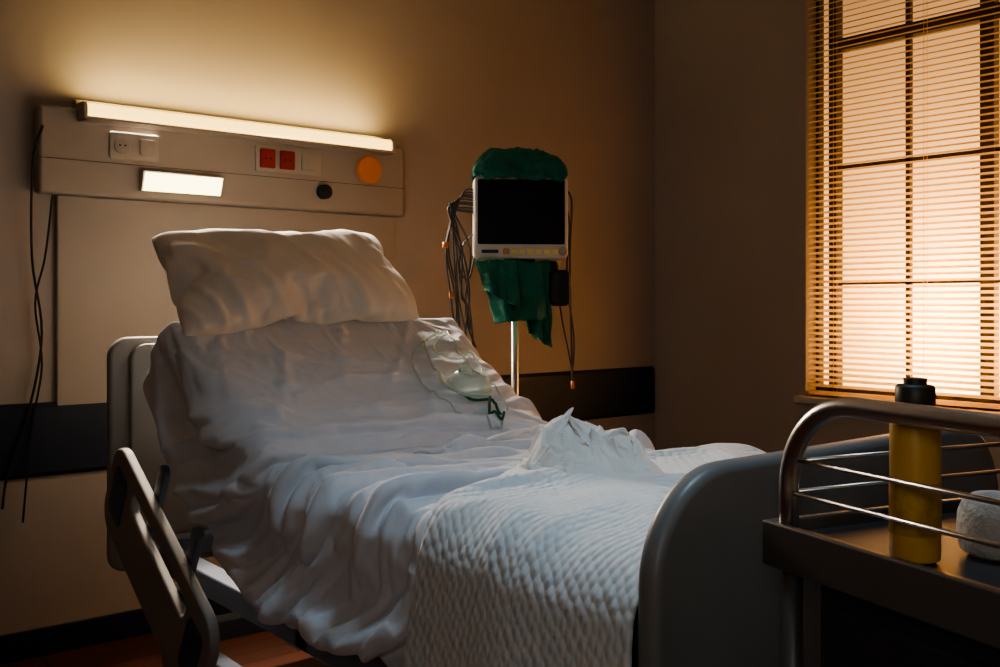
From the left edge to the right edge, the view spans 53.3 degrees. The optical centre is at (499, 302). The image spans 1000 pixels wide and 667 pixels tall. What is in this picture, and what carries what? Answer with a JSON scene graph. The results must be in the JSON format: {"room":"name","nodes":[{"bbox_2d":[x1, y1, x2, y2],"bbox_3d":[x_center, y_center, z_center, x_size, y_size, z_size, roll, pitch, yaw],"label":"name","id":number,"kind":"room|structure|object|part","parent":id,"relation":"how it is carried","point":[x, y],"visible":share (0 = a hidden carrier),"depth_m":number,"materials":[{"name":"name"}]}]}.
{"room":"hospital room","nodes":[
{"label":"hospital room","id":0,"kind":"room"},
{"bbox_2d":[0,631,329,666],"bbox_3d":[0.311,1.200,1.657,5.384,0.100,4.967,0,0,-39],"label":"floor","id":1,"kind":"structure","parent":0,"point":[260,649],"depth_m":3.25,"materials":[{"name":"brown wood"}]},
{"bbox_2d":[442,175,574,395],"bbox_3d":[0.048,0.342,3.356,0.546,1.616,0.552,0,0,-4],"label":"patient monitor","id":2,"kind":"object","parent":1,"relation":"on","point":[516,219],"visible":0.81,"depth_m":3.26,"materials":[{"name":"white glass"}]},
{"bbox_2d":[471,147,567,348],"bbox_3d":[0.064,-0.183,3.307,0.316,0.667,0.194,0,0,-4],"label":"cloth","id":3,"kind":"object","parent":2,"relation":"hanging from","point":[518,290],"visible":0.98,"depth_m":3.25,"materials":[{"name":"green fabric"}]},
{"bbox_2d":[104,336,997,666],"bbox_3d":[-0.109,0.618,2.394,1.066,1.064,2.142,0,0,-39],"label":"hospital bed","id":4,"kind":"object","parent":1,"relation":"on","point":[708,597],"visible":0.32,"depth_m":1.53,"materials":[{"name":"plastic"}]},
{"bbox_3d":[-0.878,0.518,2.551,0.018,0.220,0.147,0,0,-39],"label":"siderail arm","id":5,"kind":"part","parent":4,"relation":"part of","materials":[{"name":"paint"}]},
{"bbox_3d":[-0.764,0.445,3.219,0.985,0.690,0.035,0,0,-39],"label":"headboard","id":6,"kind":"part","parent":4,"relation":"part of","materials":[{"name":"beige plastic"}]},
{"bbox_3d":[-0.862,0.665,2.495,0.026,0.552,0.724,0,0,-39],"label":"siderail panel","id":7,"kind":"part","parent":4,"relation":"part of","materials":[{"name":"beige plastic"}]},
{"bbox_3d":[-0.755,0.410,3.192,0.855,0.580,0.022,0,0,-39],"label":"headboard","id":8,"kind":"part","parent":4,"relation":"part of","materials":[{"name":"beige plastic"}]},
{"bbox_3d":[-0.746,0.638,2.391,0.018,0.220,0.147,0,0,-39],"label":"siderail arm","id":9,"kind":"part","parent":4,"relation":"part of","materials":[{"name":"paint"}]},
{"bbox_2d":[143,318,653,666],"bbox_3d":[-0.135,0.353,2.402,1.052,0.615,1.466,0,0,-39],"label":"sheet","id":10,"kind":"object","parent":4,"relation":"on","point":[316,460],"visible":0.61,"depth_m":2.34,"materials":[{"name":"fabric"}]},
{"bbox_2d":[151,228,419,335],"bbox_3d":[-0.609,-0.075,2.925,0.819,0.321,0.364,0,0,-42],"label":"pillow","id":11,"kind":"object","parent":10,"relation":"on","point":[220,281],"visible":0.99,"depth_m":2.79,"materials":[{"name":"fabric"}]},
{"bbox_2d":[458,369,504,420],"bbox_3d":[-0.133,0.207,2.812,0.237,0.250,0.460,0,0,-25],"label":"mask","id":12,"kind":"object","parent":10,"relation":"on","point":[489,399],"visible":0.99,"depth_m":2.72,"materials":[{"name":"green plastic"}]},
{"bbox_2d":[403,443,765,666],"bbox_3d":[0.325,0.563,1.832,1.034,0.514,0.632,0,0,-39],"label":"blanket","id":13,"kind":"object","parent":4,"relation":"on","point":[517,567],"visible":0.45,"depth_m":1.52,"materials":[{"name":"white fabric"}]},
{"bbox_2d":[514,407,662,477],"bbox_3d":[0.168,0.273,1.962,0.303,0.135,0.252,0,0,0],"label":"crumpled cloth","id":14,"kind":"object","parent":13,"relation":"on","point":[566,443],"visible":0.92,"depth_m":1.92,"materials":[{"name":"fabric"}]},
{"bbox_3d":[-0.006,0.300,2.268,0.870,0.430,1.652,0,0,-39],"label":"mattress","id":15,"kind":"part","parent":4,"relation":"part of","materials":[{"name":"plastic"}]},
{"bbox_3d":[0.557,0.504,1.580,0.963,0.572,0.038,0,0,-39],"label":"footboard","id":16,"kind":"part","parent":4,"relation":"part of","materials":[{"name":"plastic"}]},
{"bbox_2d":[763,396,999,666],"bbox_3d":[0.661,0.626,1.012,0.472,1.047,0.670,0,0,-24],"label":"trolley","id":17,"kind":"object","parent":1,"relation":"on","point":[879,608],"visible":0.98,"depth_m":1.08,"materials":[{"name":"metal"}]},
{"bbox_2d":[763,498,999,649],"bbox_3d":[0.661,0.288,1.012,0.472,0.054,0.632,0,0,-24],"label":"tray","id":18,"kind":"object","parent":17,"relation":"on","point":[846,551],"depth_m":1.06,"materials":[{"name":"metal"}]},
{"bbox_2d":[889,377,941,564],"bbox_3d":[0.447,0.178,1.072,0.053,0.197,0.053,0,0,-39],"label":"water bottle","id":19,"kind":"object","parent":17,"relation":"on","point":[914,452],"visible":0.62,"depth_m":1.05,"materials":[{"name":"plastic"}]},
{"bbox_2d":[956,490,999,561],"bbox_3d":[0.547,0.243,1.090,0.088,0.067,0.088,0,0,-39],"label":"roll","id":20,"kind":"object","parent":17,"relation":"on","point":[974,518],"visible":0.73,"depth_m":1.07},
{"bbox_2d":[0,0,654,635],"bbox_3d":[-1.234,-0.325,3.538,5.384,2.950,0.100,0,0,-39],"label":"wall","id":21,"kind":"structure","parent":0,"point":[450,82],"depth_m":4.06,"materials":[{"name":"paint"}]},
{"bbox_2d":[0,598,231,664],"bbox_3d":[-1.198,1.105,3.493,5.184,0.090,0.015,0,0,-39],"label":"baseboard","id":22,"kind":"structure","parent":21,"relation":"attached to","point":[18,646],"depth_m":3.31,"materials":[{"name":"plastic"}]},
{"bbox_2d":[35,104,404,405],"bbox_3d":[-0.945,-0.055,3.651,1.405,1.170,0.092,0,0,-39],"label":"panel","id":23,"kind":"object","parent":21,"relation":"attached to","point":[111,285],"visible":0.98,"depth_m":3.43,"materials":[{"name":"plastic"}]},
{"bbox_2d":[1,125,53,522],"bbox_3d":[-1.508,0.065,3.182,0.158,1.272,0.040,0,0,-39],"label":"hanging cables","id":24,"kind":"object","parent":23,"relation":"hanging from","point":[36,284],"visible":1,"depth_m":3.20,"materials":[{"name":"black rubber"}]},
{"bbox_2d":[114,137,129,153],"bbox_3d":[-1.270,-0.530,3.350,0.052,0.056,0.006,0,0,-39],"label":"socket","id":25,"kind":"object","parent":23,"relation":"attached to","point":[121,144],"depth_m":3.35,"materials":[{"name":"plastic"}]},
{"bbox_3d":[-1.241,-0.530,3.382,0.165,0.090,0.009,0,0,-39],"label":"socket plate","id":26,"kind":"part","parent":23,"relation":"part of","materials":[{"name":"white plastic"}]},
{"bbox_2d":[140,139,154,156],"bbox_3d":[-1.204,-0.530,3.404,0.052,0.056,0.006,0,0,-39],"label":"switch","id":27,"kind":"object","parent":23,"relation":"attached to","point":[147,146],"depth_m":3.40,"materials":[{"name":"plastic"}]},
{"bbox_2d":[139,170,223,196],"bbox_3d":[-1.104,-0.416,3.467,0.285,0.068,0.047,0,0,-39],"label":"light","id":28,"kind":"object","parent":23,"relation":"attached to","point":[149,181],"visible":1,"depth_m":3.45,"materials":[{"name":"white plastic"}]},
{"bbox_3d":[-0.950,0.087,3.692,1.320,0.885,0.022,0,0,-39],"label":"panel","id":29,"kind":"part","parent":23,"relation":"part of","materials":[{"name":"plastic"}]},
{"bbox_2d":[260,148,275,167],"bbox_3d":[-0.859,-0.535,3.685,0.060,0.070,0.010,0,0,-39],"label":"socket","id":30,"kind":"object","parent":23,"relation":"attached to","point":[267,155],"depth_m":3.68,"materials":[{"name":"red plastic"}]},
{"bbox_2d":[280,150,294,169],"bbox_3d":[-0.797,-0.535,3.736,0.060,0.070,0.010,0,0,-39],"label":"socket","id":31,"kind":"object","parent":23,"relation":"attached to","point":[287,157],"depth_m":3.73,"materials":[{"name":"red plastic"}]},
{"bbox_3d":[-0.795,-0.535,3.749,0.270,0.100,0.009,0,0,-39],"label":"socket plate","id":32,"kind":"part","parent":23,"relation":"part of","materials":[{"name":"white plastic"}]},
{"bbox_2d":[301,153,315,170],"bbox_3d":[-0.729,-0.537,3.794,0.060,0.065,0.008,0,0,-39],"label":"switch","id":33,"kind":"object","parent":23,"relation":"attached to","point":[308,160],"depth_m":3.79,"materials":[{"name":"white plastic"}]},
{"bbox_2d":[316,184,331,198],"bbox_3d":[-0.674,-0.428,3.833,0.056,0.056,0.030,0,0,-39],"label":"outlet","id":34,"kind":"object","parent":23,"relation":"attached to","point":[323,191],"depth_m":3.82,"materials":[{"name":"plastic"}]},
{"bbox_2d":[356,156,381,183],"bbox_3d":[-0.521,-0.530,3.967,0.114,0.114,0.018,0,0,-39],"label":"outlet","id":35,"kind":"object","parent":23,"relation":"attached to","point":[368,168],"depth_m":3.96,"materials":[{"name":"orange plastic"}]},
{"bbox_2d":[72,100,395,154],"bbox_3d":[-0.920,-0.633,3.642,1.198,0.073,0.137,0,0,-39],"label":"wall lamp","id":36,"kind":"object","parent":21,"relation":"attached to","point":[87,111],"visible":0.83,"depth_m":3.54,"materials":[{"name":"white plastic"}]},
{"bbox_3d":[-0.949,-0.643,3.678,1.197,0.054,0.046,0,0,-39],"label":"plate","id":37,"kind":"part","parent":36,"relation":"part of","materials":[{"name":"white plastic"}]},
{"bbox_2d":[0,366,654,480],"bbox_3d":[-1.198,0.445,3.486,5.134,0.240,0.025,0,0,-39],"label":"rail","id":38,"kind":"object","parent":21,"relation":"attached to","point":[66,439],"visible":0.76,"depth_m":3.35,"materials":[{"name":"plastic"}]},
{"bbox_2d":[655,0,999,490],"bbox_3d":[2.375,-0.325,3.353,0.160,2.950,4.767,0,0,-39],"label":"wall","id":39,"kind":"structure","parent":0,"point":[732,90],"depth_m":4.75,"materials":[{"name":"paint"}]},
{"bbox_2d":[794,395,999,413],"bbox_3d":[1.872,0.430,3.864,0.130,0.030,1.615,0,0,-39],"label":"trim","id":40,"kind":"structure","parent":39,"relation":"attached to","point":[811,399],"depth_m":4.36,"materials":[{"name":"beige paint"}]},
{"bbox_2d":[824,0,979,394],"bbox_3d":[1.954,-0.627,3.944,0.002,2.085,1.535,0,0,-39],"label":"pane","id":41,"kind":"object","parent":39,"relation":"attached to","point":[867,2],"visible":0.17,"depth_m":4.25,"materials":[{"name":"clear glass"}]},
{"bbox_2d":[808,0,999,408],"bbox_3d":[1.871,-0.629,3.876,0.045,2.073,1.527,0,0,-39],"label":"blind","id":42,"kind":"object","parent":39,"relation":"attached to","point":[816,392],"visible":1,"depth_m":4.11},
{"bbox_3d":[1.870,0.398,3.875,0.026,0.018,1.523,0,0,-39],"label":"rail","id":43,"kind":"part","parent":42,"relation":"part of","materials":[{"name":"brown wood"}]},
{"bbox_2d":[816,0,999,409],"bbox_3d":[1.929,-0.627,3.924,0.048,2.085,1.535,0,0,-39],"label":"frame","id":44,"kind":"object","parent":39,"relation":"attached to","point":[840,3],"visible":0.49,"depth_m":4.18,"materials":[{"name":"paint"}]}
]}

